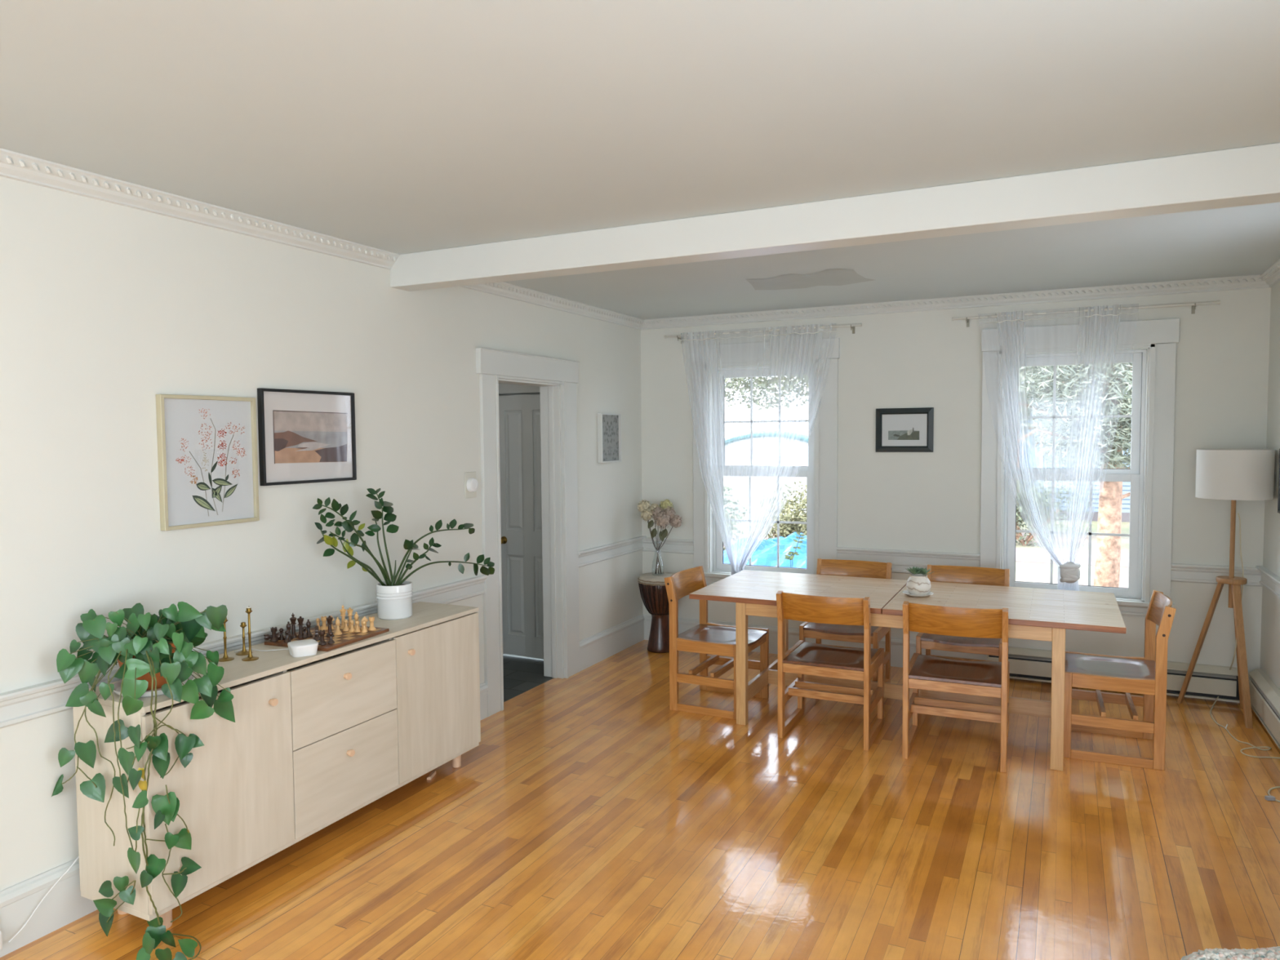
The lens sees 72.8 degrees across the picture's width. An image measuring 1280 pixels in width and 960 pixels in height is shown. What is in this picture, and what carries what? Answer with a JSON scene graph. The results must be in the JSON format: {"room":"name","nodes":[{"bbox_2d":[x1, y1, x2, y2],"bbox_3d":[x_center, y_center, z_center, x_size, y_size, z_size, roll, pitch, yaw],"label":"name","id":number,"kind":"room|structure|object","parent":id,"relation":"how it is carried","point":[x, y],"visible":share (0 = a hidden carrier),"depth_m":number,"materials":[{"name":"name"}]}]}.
{"room":"dining room","nodes":[
{"label":"dining room","id":0,"kind":"room"},
{"bbox_2d":[0,176,642,890],"bbox_3d":[-2.027,0.236,2.963,0.140,2.557,9.000,1,3,26],"label":"wall","id":1,"kind":"structure","parent":0,"point":[107,308],"depth_m":3.44,"materials":[{"name":"paint"}]},
{"bbox_2d":[0,923,2,951],"bbox_3d":[-2.043,1.438,2.731,0.036,0.116,0.072,1,3,26],"label":"wall outlet","id":2,"kind":"object","parent":1,"relation":"attached to","point":[1,937],"visible":1,"depth_m":2.74,"materials":[{"name":"white plastic"}]},
{"bbox_2d":[8,856,79,942],"bbox_3d":[-1.930,1.240,2.954,0.018,0.450,0.435,1,3,24],"label":"power cord","id":3,"kind":"object","parent":1,"relation":"attached to","point":[17,933],"visible":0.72,"depth_m":2.87,"materials":[{"name":"white plastic"}]},
{"bbox_2d":[0,147,399,269],"bbox_3d":[-1.958,-1.003,2.828,0.064,0.070,3.341,1,3,26],"label":"trim","id":4,"kind":"structure","parent":1,"relation":"attached to","point":[15,166],"depth_m":3.25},
{"bbox_2d":[155,394,259,530],"bbox_3d":[-1.698,-0.075,3.431,0.028,0.512,0.424,1,3,26],"label":"framed botanical print","id":5,"kind":"object","parent":1,"relation":"attached to","point":[207,459],"visible":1,"depth_m":3.41,"materials":[{"name":"paper"}]},
{"bbox_2d":[0,574,487,728],"bbox_3d":[-1.841,0.717,3.158,0.036,0.112,4.265,1,3,26],"label":"trim","id":6,"kind":"structure","parent":1,"relation":"attached to","point":[17,706],"depth_m":3.39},
{"bbox_2d":[0,682,488,957],"bbox_3d":[-1.841,1.399,3.195,0.026,0.206,4.265,1,3,26],"label":"baseboard","id":7,"kind":"structure","parent":1,"relation":"attached to","point":[64,904],"depth_m":2.89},
{"bbox_2d":[257,387,356,485],"bbox_3d":[-1.476,-0.193,3.882,0.026,0.412,0.532,1,3,26],"label":"framed landscape print","id":8,"kind":"object","parent":1,"relation":"attached to","point":[305,436],"visible":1,"depth_m":3.86,"materials":[{"name":"black paint"}]},
{"bbox_2d":[464,471,478,498],"bbox_3d":[-0.955,0.028,4.948,0.034,0.148,0.104,1,3,26],"label":"thermostat","id":9,"kind":"object","parent":1,"relation":"attached to","point":[471,484],"visible":1,"depth_m":4.93,"materials":[{"name":"white plastic"}]},
{"bbox_2d":[475,347,579,716],"bbox_3d":[-0.738,0.291,5.561,0.194,2.158,1.117,1,3,26],"label":"trim","id":10,"kind":"structure","parent":1,"relation":"attached to","point":[557,379],"depth_m":5.83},
{"bbox_2d":[461,281,644,329],"bbox_3d":[-0.564,-1.161,5.673,0.064,0.070,2.714,1,3,26],"label":"trim","id":11,"kind":"structure","parent":1,"relation":"attached to","point":[502,289],"depth_m":5.68,"materials":[{"name":"paint"}]},
{"bbox_2d":[597,413,622,462],"bbox_3d":[-0.224,-0.311,6.428,0.036,0.362,0.308,1,3,26],"label":"picture","id":12,"kind":"object","parent":1,"relation":"attached to","point":[609,425],"visible":1,"depth_m":6.42},
{"bbox_2d":[602,414,618,461],"bbox_3d":[-0.232,-0.311,6.432,0.014,0.340,0.288,1,3,26],"label":"print","id":13,"kind":"object","parent":12,"relation":"attached to","point":[610,422],"depth_m":6.44},
{"bbox_2d":[579,613,644,671],"bbox_3d":[-0.197,1.214,6.548,0.026,0.206,1.058,1,3,26],"label":"baseboard","id":14,"kind":"structure","parent":1,"relation":"attached to","point":[596,648],"depth_m":6.49,"materials":[{"name":"wood"}]},
{"bbox_2d":[577,535,646,567],"bbox_3d":[-0.198,0.531,6.511,0.036,0.112,1.058,1,3,26],"label":"trim","id":15,"kind":"structure","parent":1,"relation":"attached to","point":[590,556],"depth_m":6.46,"materials":[{"name":"paint"}]},
{"bbox_2d":[498,392,543,660],"bbox_3d":[-1.578,0.202,5.757,1.510,2.570,2.010,1,3,26],"label":"wall","id":16,"kind":"structure","parent":0,"point":[507,655],"depth_m":6.50,"materials":[{"name":"paint"}]},
{"bbox_2d":[498,382,539,393],"bbox_3d":[-0.840,0.298,6.404,0.750,2.060,0.022,1,3,26],"label":"trim","id":17,"kind":"structure","parent":16,"relation":"attached to","point":[503,388],"depth_m":6.37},
{"bbox_2d":[498,393,543,658],"bbox_3d":[-0.826,0.346,6.388,0.610,1.949,0.114,1,3,26],"label":"door","id":18,"kind":"structure","parent":16,"relation":"in","point":[519,415],"depth_m":6.43,"materials":[{"name":"white paint"}]},
{"bbox_2d":[0,0,1279,319],"bbox_3d":[-0.124,-1.068,1.958,4.400,0.120,9.280,1,3,26],"label":"ceiling","id":19,"kind":"structure","parent":0,"point":[397,126],"depth_m":2.45,"materials":[{"name":"paint"}]},
{"bbox_2d":[746,268,874,289],"bbox_3d":[0.978,-1.178,5.123,0.747,0.001,0.564,1,3,26],"label":"ceiling","id":20,"kind":"structure","parent":19,"relation":"attached to","point":[837,277],"depth_m":5.13,"materials":[{"name":"paint"}]},
{"bbox_2d":[390,142,1279,291],"bbox_3d":[0.630,-1.015,3.502,4.120,0.157,0.145,1,3,26],"label":"ceiling beam","id":21,"kind":"structure","parent":19,"relation":"attached to","point":[1249,175],"depth_m":3.29,"materials":[{"name":"paint"}]},
{"bbox_2d":[0,640,1279,959],"bbox_3d":[-0.799,1.593,2.436,5.670,0.120,9.000,1,3,26],"label":"floor","id":22,"kind":"structure","parent":0,"point":[590,817],"depth_m":3.47,"materials":[{"name":"brown wood"}]},
{"bbox_2d":[72,601,480,928],"bbox_3d":[-1.348,1.076,3.652,0.401,0.797,1.762,1,3,26],"label":"sideboard","id":23,"kind":"object","parent":22,"relation":"on","point":[314,740],"visible":0.95,"depth_m":3.28,"materials":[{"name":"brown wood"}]},
{"bbox_2d":[113,675,194,697],"bbox_3d":[-1.663,0.702,2.966,0.252,0.025,0.252,1,3,26],"label":"saucer","id":24,"kind":"object","parent":23,"relation":"on","point":[117,690],"visible":0.25,"depth_m":2.88,"materials":[{"name":"white ceramic"}]},
{"bbox_2d":[51,601,235,959],"bbox_3d":[-1.613,0.958,2.904,0.652,1.092,0.458,1,3,26],"label":"pothos","id":25,"kind":"object","parent":24,"relation":"on","point":[153,651],"visible":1,"depth_m":2.83,"materials":[{"name":"plant"}]},
{"bbox_2d":[117,643,176,690],"bbox_3d":[-1.683,0.628,2.978,0.216,0.154,0.216,1,3,26],"label":"pot","id":26,"kind":"object","parent":24,"relation":"on","point":[133,652],"depth_m":2.86,"materials":[{"name":"ceramic"}]},
{"bbox_2d":[218,617,234,662],"bbox_3d":[-1.601,0.612,3.349,0.062,0.165,0.062,1,3,26],"label":"candlestick","id":27,"kind":"object","parent":23,"relation":"on","point":[225,658],"visible":0.7,"depth_m":3.35,"materials":[{"name":"gold metal"}]},
{"bbox_2d":[235,622,252,655],"bbox_3d":[-1.572,0.627,3.442,0.062,0.125,0.062,1,3,26],"label":"candlestick","id":28,"kind":"object","parent":23,"relation":"on","point":[244,651],"visible":0.97,"depth_m":3.44,"materials":[{"name":"gold metal"}]},
{"bbox_2d":[241,607,258,661],"bbox_3d":[-1.508,0.590,3.352,0.062,0.208,0.062,1,3,26],"label":"candlestick","id":29,"kind":"object","parent":23,"relation":"on","point":[250,658],"visible":1,"depth_m":3.35,"materials":[{"name":"gold metal"}]},
{"bbox_2d":[234,648,288,652],"bbox_3d":[-1.516,0.683,3.500,0.218,0.004,0.049,-1,3,-7],"label":"cable","id":30,"kind":"object","parent":23,"relation":"on","point":[246,648],"visible":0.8,"depth_m":3.49,"materials":[{"name":"white plastic"}]},
{"bbox_2d":[287,639,318,657],"bbox_3d":[-1.331,0.664,3.429,0.105,0.048,0.105,-3,4,-35],"label":"router","id":31,"kind":"object","parent":23,"relation":"on","point":[306,647],"visible":1,"depth_m":3.40,"materials":[{"name":"white plastic"}]},
{"bbox_2d":[264,622,389,651],"bbox_3d":[-1.330,0.667,3.706,0.330,0.013,0.385,1,3,22],"label":"board","id":32,"kind":"object","parent":23,"relation":"on","point":[347,637],"visible":0.59,"depth_m":3.64,"materials":[{"name":"brown wood"}]},
{"bbox_2d":[263,631,279,640],"bbox_3d":[-1.527,0.651,3.599,0.058,0.034,0.034,-2,3,-29],"label":"chess rook","id":33,"kind":"object","parent":32,"relation":"on","point":[267,637],"visible":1,"depth_m":3.59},
{"bbox_2d":[270,626,278,641],"bbox_3d":[-1.516,0.639,3.595,0.034,0.057,0.034,-1,3,-12],"label":"chess rook","id":34,"kind":"object","parent":32,"relation":"on","point":[273,630],"visible":1,"depth_m":3.59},
{"bbox_2d":[279,627,284,639],"bbox_3d":[-1.495,0.642,3.620,0.028,0.048,0.028,-1,3,-12],"label":"pawn","id":35,"kind":"object","parent":32,"relation":"on","point":[281,630],"visible":0.99,"depth_m":3.61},
{"bbox_2d":[284,630,290,642],"bbox_3d":[-1.456,0.644,3.581,0.028,0.048,0.028,-1,3,-12],"label":"pawn","id":36,"kind":"object","parent":32,"relation":"on","point":[286,632],"visible":0.99,"depth_m":3.58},
{"bbox_2d":[284,621,293,639],"bbox_3d":[-1.469,0.628,3.629,0.034,0.074,0.034,-1,3,-12],"label":"bishop","id":37,"kind":"object","parent":32,"relation":"on","point":[288,626],"visible":0.75,"depth_m":3.62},
{"bbox_2d":[289,613,297,638],"bbox_3d":[-1.459,0.611,3.652,0.034,0.106,0.034,-1,3,-12],"label":"king","id":38,"kind":"object","parent":32,"relation":"on","point":[292,619],"visible":0.99,"depth_m":3.65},
{"bbox_2d":[297,616,303,638],"bbox_3d":[-1.430,0.619,3.658,0.034,0.090,0.034,-1,3,-12],"label":"chess queen","id":39,"kind":"object","parent":32,"relation":"on","point":[300,620],"visible":1,"depth_m":3.65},
{"bbox_2d":[302,626,308,638],"bbox_3d":[-1.411,0.640,3.652,0.028,0.048,0.028,-1,3,-12],"label":"pawn","id":40,"kind":"object","parent":32,"relation":"on","point":[304,628],"visible":1,"depth_m":3.65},
{"bbox_2d":[306,619,313,637],"bbox_3d":[-1.402,0.626,3.670,0.034,0.074,0.034,-1,3,-12],"label":"bishop","id":41,"kind":"object","parent":32,"relation":"on","point":[308,633],"visible":1,"depth_m":3.66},
{"bbox_2d":[313,625,319,640],"bbox_3d":[-1.343,0.635,3.610,0.034,0.060,0.034,-1,3,-12],"label":"knight","id":42,"kind":"object","parent":32,"relation":"on","point":[317,637],"visible":0.84,"depth_m":3.60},
{"bbox_2d":[315,617,320,629],"bbox_3d":[-1.414,0.631,3.813,0.028,0.048,0.028,-1,3,-8],"label":"pawn","id":43,"kind":"object","parent":32,"relation":"on","point":[317,620],"visible":0.77,"depth_m":3.81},
{"bbox_2d":[318,630,326,644],"bbox_3d":[-1.294,0.641,3.532,0.034,0.057,0.034,-1,3,-12],"label":"chess rook","id":44,"kind":"object","parent":32,"relation":"on","point":[322,633],"visible":0.98,"depth_m":3.52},
{"bbox_2d":[320,616,327,630],"bbox_3d":[-1.385,0.627,3.805,0.034,0.057,0.034,-1,3,-8],"label":"chess rook","id":45,"kind":"object","parent":32,"relation":"on","point":[324,627],"visible":0.97,"depth_m":3.80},
{"bbox_2d":[277,625,380,645],"bbox_3d":[-1.330,0.661,3.706,0.290,0.001,0.335,1,3,22],"label":"chess set","id":46,"kind":"object","parent":32,"relation":"on","point":[347,637],"depth_m":3.67,"materials":[{"name":"brown wood"}]},
{"bbox_2d":[325,615,334,637],"bbox_3d":[-1.310,0.617,3.666,0.034,0.090,0.034,-1,3,-12],"label":"chess queen","id":47,"kind":"object","parent":32,"relation":"on","point":[329,619],"visible":0.86,"depth_m":3.66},
{"bbox_2d":[327,631,334,644],"bbox_3d":[-1.265,0.643,3.553,0.028,0.048,0.028,-1,3,-12],"label":"pawn","id":48,"kind":"object","parent":32,"relation":"on","point":[331,641],"visible":1,"depth_m":3.55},
{"bbox_2d":[333,617,342,635],"bbox_3d":[-1.292,0.623,3.710,0.034,0.074,0.034,-1,3,-8],"label":"bishop","id":49,"kind":"object","parent":32,"relation":"on","point":[338,632],"visible":1,"depth_m":3.70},
{"bbox_2d":[339,604,346,629],"bbox_3d":[-1.306,0.602,3.819,0.034,0.106,0.034,-1,3,-8],"label":"king","id":50,"kind":"object","parent":32,"relation":"on","point":[342,611],"visible":0.84,"depth_m":3.81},
{"bbox_2d":[342,619,349,631],"bbox_3d":[-1.281,0.632,3.781,0.028,0.048,0.028,-1,3,-8],"label":"pawn","id":51,"kind":"object","parent":32,"relation":"on","point":[345,628],"visible":1,"depth_m":3.78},
{"bbox_2d":[346,607,354,628],"bbox_3d":[-1.281,0.608,3.836,0.034,0.090,0.034,-1,3,-8],"label":"chess queen","id":52,"kind":"object","parent":32,"relation":"on","point":[349,611],"visible":0.8,"depth_m":3.83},
{"bbox_2d":[348,620,355,631],"bbox_3d":[-1.250,0.632,3.767,0.028,0.048,0.028,-1,3,-8],"label":"pawn","id":53,"kind":"object","parent":32,"relation":"on","point":[352,629],"visible":1,"depth_m":3.76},
{"bbox_2d":[353,612,360,629],"bbox_3d":[-1.247,0.617,3.818,0.034,0.074,0.034,-1,3,-8],"label":"bishop","id":54,"kind":"object","parent":32,"relation":"on","point":[356,615],"visible":0.77,"depth_m":3.81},
{"bbox_2d":[354,620,360,631],"bbox_3d":[-1.224,0.632,3.760,0.028,0.048,0.028,-1,3,-8],"label":"pawn","id":55,"kind":"object","parent":32,"relation":"on","point":[357,629],"visible":1,"depth_m":3.75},
{"bbox_2d":[360,616,368,630],"bbox_3d":[-1.205,0.625,3.792,0.034,0.060,0.034,-1,3,-8],"label":"knight","id":56,"kind":"object","parent":32,"relation":"on","point":[364,618],"visible":0.73,"depth_m":3.79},
{"bbox_2d":[360,620,368,632],"bbox_3d":[-1.192,0.633,3.752,0.028,0.048,0.028,-1,3,-8],"label":"pawn","id":57,"kind":"object","parent":32,"relation":"on","point":[364,629],"visible":1,"depth_m":3.75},
{"bbox_2d":[368,616,376,631],"bbox_3d":[-1.171,0.626,3.791,0.034,0.057,0.034,-1,3,-8],"label":"chess rook","id":58,"kind":"object","parent":32,"relation":"on","point":[371,620],"visible":1,"depth_m":3.78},
{"bbox_2d":[312,488,494,620],"bbox_3d":[-1.098,0.336,4.218,0.180,0.619,1.118,1,3,31],"label":"plant","id":59,"kind":"object","parent":23,"relation":"on","point":[394,597],"visible":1,"depth_m":4.06,"materials":[{"name":"green plant"}]},
{"bbox_2d":[426,770,435,779],"bbox_3d":[-1.014,1.435,4.220,0.020,0.016,0.075,0,3,6],"label":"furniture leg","id":60,"kind":"object","parent":22,"relation":"on","point":[433,774],"visible":1,"depth_m":4.21,"materials":[{"name":"brown wood"}]},
{"bbox_2d":[637,572,674,653],"bbox_3d":[0.152,1.017,6.664,0.352,0.580,0.342,1,3,26],"label":"drum","id":61,"kind":"object","parent":22,"relation":"on","point":[652,588],"visible":0.7,"depth_m":6.58,"materials":[{"name":"brown wood"}]},
{"bbox_2d":[651,540,663,575],"bbox_3d":[0.136,0.596,6.615,0.094,0.262,0.094,1,3,26],"label":"bottle vase","id":62,"kind":"object","parent":61,"relation":"on","point":[660,540],"visible":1,"depth_m":6.61,"materials":[{"name":"clear glass"}]},
{"bbox_2d":[637,498,682,573],"bbox_3d":[0.150,0.430,6.618,0.330,0.572,0.194,0,3,16],"label":"hydrangeas","id":63,"kind":"object","parent":62,"relation":"in","point":[664,516],"visible":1,"depth_m":6.59,"materials":[{"name":"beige plant"}]},
{"bbox_2d":[664,565,768,719],"bbox_3d":[0.473,0.971,5.320,0.504,0.806,0.488,1,3,27],"label":"dining chair","id":64,"kind":"object","parent":22,"relation":"on","point":[706,637],"visible":0.8,"depth_m":5.21,"materials":[{"name":"brown wood"}]},
{"bbox_2d":[776,591,884,751],"bbox_3d":[1.056,0.994,4.788,0.488,0.806,0.504,1,3,25],"label":"dining chair","id":65,"kind":"object","parent":22,"relation":"on","point":[803,658],"visible":1,"depth_m":4.67,"materials":[{"name":"brown wood"}]},
{"bbox_2d":[799,558,892,683],"bbox_3d":[1.338,0.949,5.620,0.488,0.806,0.503,1,3,26],"label":"dining chair","id":66,"kind":"object","parent":22,"relation":"on","point":[855,568],"visible":0.46,"depth_m":5.66,"materials":[{"name":"brown wood"}]},
{"bbox_2d":[688,569,1126,771],"bbox_3d":[1.492,1.016,4.994,2.210,0.733,0.970,1,3,26],"label":"dining table","id":67,"kind":"object","parent":22,"relation":"on","point":[1033,613],"visible":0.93,"depth_m":4.86,"materials":[{"name":"brown wood"}]},
{"bbox_2d":[902,590,933,596],"bbox_3d":[1.569,0.643,4.905,0.168,0.018,0.168,1,3,26],"label":"saucer","id":68,"kind":"object","parent":67,"relation":"on","point":[905,592],"visible":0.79,"depth_m":4.86,"materials":[{"name":"white ceramic"}]},
{"bbox_2d":[905,566,932,595],"bbox_3d":[1.577,0.568,4.909,0.140,0.154,0.142,-1,3,-14],"label":"potted succulent","id":69,"kind":"object","parent":68,"relation":"on","point":[918,584],"visible":1,"depth_m":4.87,"materials":[{"name":"ceramic"}]},
{"bbox_2d":[906,573,931,595],"bbox_3d":[1.575,0.591,4.905,0.134,0.109,0.134,1,3,26],"label":"pot","id":70,"kind":"object","parent":69,"relation":"attached to","point":[917,584],"depth_m":4.86,"materials":[{"name":"ceramic"}]},
{"bbox_2d":[902,600,1009,773],"bbox_3d":[1.637,1.005,4.478,0.488,0.806,0.503,1,3,24],"label":"dining chair","id":71,"kind":"object","parent":22,"relation":"on","point":[922,672],"visible":1,"depth_m":4.34,"materials":[{"name":"brown wood"}]},
{"bbox_2d":[915,564,1009,662],"bbox_3d":[1.981,0.959,5.313,0.488,0.806,0.503,1,3,26],"label":"dining chair","id":72,"kind":"object","parent":22,"relation":"on","point":[946,574],"visible":0.41,"depth_m":5.36,"materials":[{"name":"brown wood"}]},
{"bbox_2d":[1063,590,1176,770],"bbox_3d":[2.458,0.997,4.508,0.504,0.806,0.488,1,3,25],"label":"dining chair","id":73,"kind":"object","parent":22,"relation":"on","point":[1147,675],"visible":0.91,"depth_m":4.37,"materials":[{"name":"brown wood"}]},
{"bbox_2d":[1176,448,1279,758],"bbox_3d":[3.377,0.604,4.873,0.398,1.543,1.166,0,3,12],"label":"floor lamp","id":74,"kind":"object","parent":22,"relation":"on","point":[1233,475],"visible":0.98,"depth_m":4.89,"materials":[{"name":"fabric"}]},
{"bbox_2d":[1180,946,1279,959],"bbox_3d":[1.502,1.324,1.962,0.552,0.412,0.550,1,3,19],"label":"pouf","id":75,"kind":"object","parent":22,"relation":"on","point":[1271,953],"visible":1,"depth_m":2.11,"materials":[{"name":"fabric"}]},
{"bbox_2d":[1264,786,1279,802],"bbox_3d":[2.892,1.418,3.926,0.226,0.018,0.089,-3,4,-42],"label":"cable","id":76,"kind":"object","parent":22,"relation":"on","point":[1269,797],"visible":1,"depth_m":3.87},
{"bbox_2d":[640,287,1271,702],"bbox_3d":[1.895,0.041,6.125,4.400,2.557,0.140,1,3,26],"label":"wall","id":77,"kind":"structure","parent":0,"point":[915,501],"depth_m":5.90,"materials":[{"name":"paint"}]},
{"bbox_2d":[641,537,693,554],"bbox_3d":[0.214,0.521,6.878,0.454,0.112,0.036,1,3,26],"label":"trim","id":78,"kind":"structure","parent":77,"relation":"attached to","point":[670,545],"depth_m":6.87,"materials":[{"name":"paint"}]},
{"bbox_2d":[664,323,862,343],"bbox_3d":[0.885,-1.079,6.426,1.511,0.062,0.096,1,3,26],"label":"curtain rod","id":79,"kind":"object","parent":77,"relation":"attached to","point":[852,326],"visible":0.98,"depth_m":6.33,"materials":[{"name":"metal"}]},
{"bbox_2d":[680,330,836,575],"bbox_3d":[0.860,-0.135,6.447,1.201,1.972,0.047,1,3,26],"label":"sheer curtain","id":80,"kind":"object","parent":79,"relation":"hanging from","point":[739,553],"visible":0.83,"depth_m":6.49,"materials":[{"name":"fabric"}]},
{"bbox_2d":[691,337,839,585],"bbox_3d":[0.942,-0.101,6.550,1.163,1.856,0.202,1,3,26],"label":"window","id":81,"kind":"structure","parent":77,"relation":"in","point":[715,363],"depth_m":6.50,"materials":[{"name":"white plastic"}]},
{"bbox_2d":[643,613,986,667],"bbox_3d":[1.186,1.208,6.445,2.600,0.206,0.026,1,3,26],"label":"baseboard","id":82,"kind":"structure","parent":77,"relation":"attached to","point":[684,624],"depth_m":6.36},
{"bbox_2d":[875,407,933,452],"bbox_3d":[1.839,-0.347,6.040,0.388,0.306,0.022,1,3,26],"label":"framed picture","id":83,"kind":"object","parent":77,"relation":"attached to","point":[897,429],"visible":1,"depth_m":6.04,"materials":[{"name":"paper"}]},
{"bbox_2d":[881,413,927,446],"bbox_3d":[1.843,-0.347,6.047,0.308,0.226,0.005,1,3,26],"label":"print","id":84,"kind":"object","parent":83,"relation":"attached to","point":[897,429],"depth_m":6.04},
{"bbox_2d":[836,546,979,574],"bbox_3d":[1.861,0.574,6.073,0.967,0.162,0.036,1,3,26],"label":"trim","id":85,"kind":"structure","parent":77,"relation":"attached to","point":[900,560],"depth_m":6.07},
{"bbox_2d":[640,274,1269,329],"bbox_3d":[1.840,-1.196,5.970,4.120,0.070,0.064,1,3,26],"label":"trim","id":86,"kind":"structure","parent":77,"relation":"attached to","point":[1250,282],"depth_m":5.77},
{"bbox_2d":[979,318,1179,617],"bbox_3d":[2.812,-0.069,5.635,1.146,1.856,0.202,1,3,26],"label":"window","id":87,"kind":"structure","parent":77,"relation":"in","point":[1150,345],"depth_m":5.52,"materials":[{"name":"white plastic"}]},
{"bbox_2d":[951,300,1220,327],"bbox_3d":[2.774,-1.047,5.501,1.504,0.062,0.096,1,3,26],"label":"curtain rod","id":88,"kind":"object","parent":77,"relation":"attached to","point":[1193,304],"visible":1,"depth_m":5.39,"materials":[{"name":"metal"}]},
{"bbox_2d":[978,306,1139,591],"bbox_3d":[2.653,-0.166,5.567,0.924,1.847,0.088,1,3,27],"label":"sheer curtain","id":89,"kind":"object","parent":88,"relation":"hanging from","point":[1068,567],"visible":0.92,"depth_m":5.56,"materials":[{"name":"white fabric"}]},
{"bbox_2d":[986,646,1239,702],"bbox_3d":[2.995,1.235,5.537,1.448,0.215,0.068,1,3,26],"label":"radiator","id":90,"kind":"object","parent":77,"relation":"attached to","point":[1208,682],"visible":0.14,"depth_m":5.35,"materials":[{"name":"white metal"}]},
{"bbox_2d":[1170,563,1262,586],"bbox_3d":[3.500,0.578,5.271,0.470,0.112,0.036,1,3,26],"label":"trim","id":91,"kind":"structure","parent":77,"relation":"attached to","point":[1192,573],"depth_m":5.29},
{"bbox_2d":[1259,281,1279,689],"bbox_3d":[1.799,0.301,1.091,0.140,2.557,9.000,1,3,26],"label":"wall","id":92,"kind":"structure","parent":0,"point":[1270,612],"depth_m":4.96,"materials":[{"name":"paint"}]},
{"bbox_2d":[1248,668,1279,749],"bbox_3d":[3.117,1.301,4.055,0.068,0.235,2.483,1,3,26],"label":"radiator","id":93,"kind":"object","parent":92,"relation":"attached to","point":[1264,695],"visible":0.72,"depth_m":4.78,"materials":[{"name":"white metal"}]},
{"bbox_2d":[1255,565,1279,599],"bbox_3d":[2.702,0.681,3.150,0.036,0.112,4.550,1,3,26],"label":"trim","id":94,"kind":"structure","parent":92,"relation":"attached to","point":[1269,580],"depth_m":4.92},
{"bbox_2d":[1260,258,1279,287],"bbox_3d":[3.079,-1.098,3.890,0.064,0.070,2.714,1,3,26],"label":"trim","id":95,"kind":"structure","parent":92,"relation":"attached to","point":[1271,275],"depth_m":4.89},
{"bbox_2d":[1277,448,1279,513],"bbox_3d":[3.394,0.015,4.528,0.024,0.352,0.445,1,3,26],"label":"framed picture","id":96,"kind":"object","parent":92,"relation":"attached to","point":[1278,493],"visible":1,"depth_m":4.72,"materials":[{"name":"black paint"}]},
{"label":"outside","id":97,"kind":"structure","parent":0,"visible":0},
{"bbox_2d":[723,513,1129,587],"bbox_3d":[19.909,-0.061,47.634,120.000,0.300,89.560,1,3,26],"label":"ground","id":98,"kind":"structure","parent":97,"point":[1038,572],"depth_m":17.31,"materials":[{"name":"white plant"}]},
{"bbox_2d":[723,485,747,551],"bbox_3d":[1.017,0.772,15.321,1.891,1.696,1.240,1,3,26],"label":"shrub","id":99,"kind":"object","parent":98,"relation":"on","point":[730,501],"visible":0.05,"depth_m":15.08,"materials":[{"name":"green plant"}]},
{"bbox_2d":[723,532,806,568],"bbox_3d":[1.989,1.242,11.866,2.600,1.068,1.400,1,3,26],"label":"tarp","id":100,"kind":"object","parent":98,"relation":"on","point":[766,554],"visible":0.24,"depth_m":11.53,"materials":[{"name":"blue plastic"}]},
{"bbox_2d":[723,430,808,515],"bbox_3d":[2.866,0.256,17.130,3.653,2.480,2.290,1,3,26],"label":"exterior view","id":101,"kind":"object","parent":98,"relation":"on","point":[737,446],"visible":0.23,"depth_m":16.25,"materials":[{"name":"white fabric"}]},
{"bbox_2d":[724,374,808,411],"bbox_3d":[2.381,-3.187,25.584,9.066,8.509,4.416,1,3,26],"label":"leafy tree","id":102,"kind":"object","parent":98,"relation":"on","point":[766,382],"visible":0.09,"depth_m":24.69,"materials":[{"name":"green plant"}]},
{"bbox_2d":[751,481,806,539],"bbox_3d":[2.640,0.840,14.529,1.701,1.639,1.236,1,3,26],"label":"shrub","id":103,"kind":"object","parent":98,"relation":"on","point":[801,528],"visible":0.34,"depth_m":14.40,"materials":[{"name":"green plant"}]},
{"bbox_2d":[784,532,805,567],"bbox_3d":[1.257,1.224,7.047,0.177,1.610,0.040,1,3,26],"label":"weed","id":104,"kind":"object","parent":98,"relation":"on","point":[790,557],"visible":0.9,"depth_m":7.00,"materials":[{"name":"green plant"}]},
{"bbox_2d":[723,535,1128,567],"bbox_3d":[17.070,1.627,12.301,34.000,0.010,2.000,1,3,26],"label":"path","id":105,"kind":"structure","parent":98,"relation":"on","point":[1025,555],"depth_m":16.60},
{"bbox_2d":[1015,463,1093,546],"bbox_3d":[8.158,0.526,18.399,2.625,1.763,1.298,1,3,26],"label":"shrub","id":106,"kind":"object","parent":98,"relation":"on","point":[1021,508],"visible":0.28,"depth_m":18.18,"materials":[{"name":"green plant"}]},
{"bbox_2d":[1016,363,1132,528],"bbox_3d":[8.406,-2.429,19.643,8.391,7.508,4.341,1,3,26],"label":"leafy tree","id":107,"kind":"object","parent":98,"relation":"on","point":[1029,428],"visible":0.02,"depth_m":19.13,"materials":[{"name":"green plant"}]},
{"bbox_2d":[1017,362,1132,587],"bbox_3d":[5.079,-1.029,10.303,5.923,5.725,4.000,1,3,26],"label":"exterior view","id":108,"kind":"object","parent":98,"relation":"on","point":[1113,433],"visible":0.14,"depth_m":9.61,"materials":[{"name":"green plant"}]},
{"bbox_2d":[1019,368,1130,522],"bbox_3d":[14.390,-1.700,24.915,8.600,5.400,6.000,1,3,26],"label":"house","id":109,"kind":"structure","parent":98,"relation":"on","point":[1033,460],"depth_m":23.65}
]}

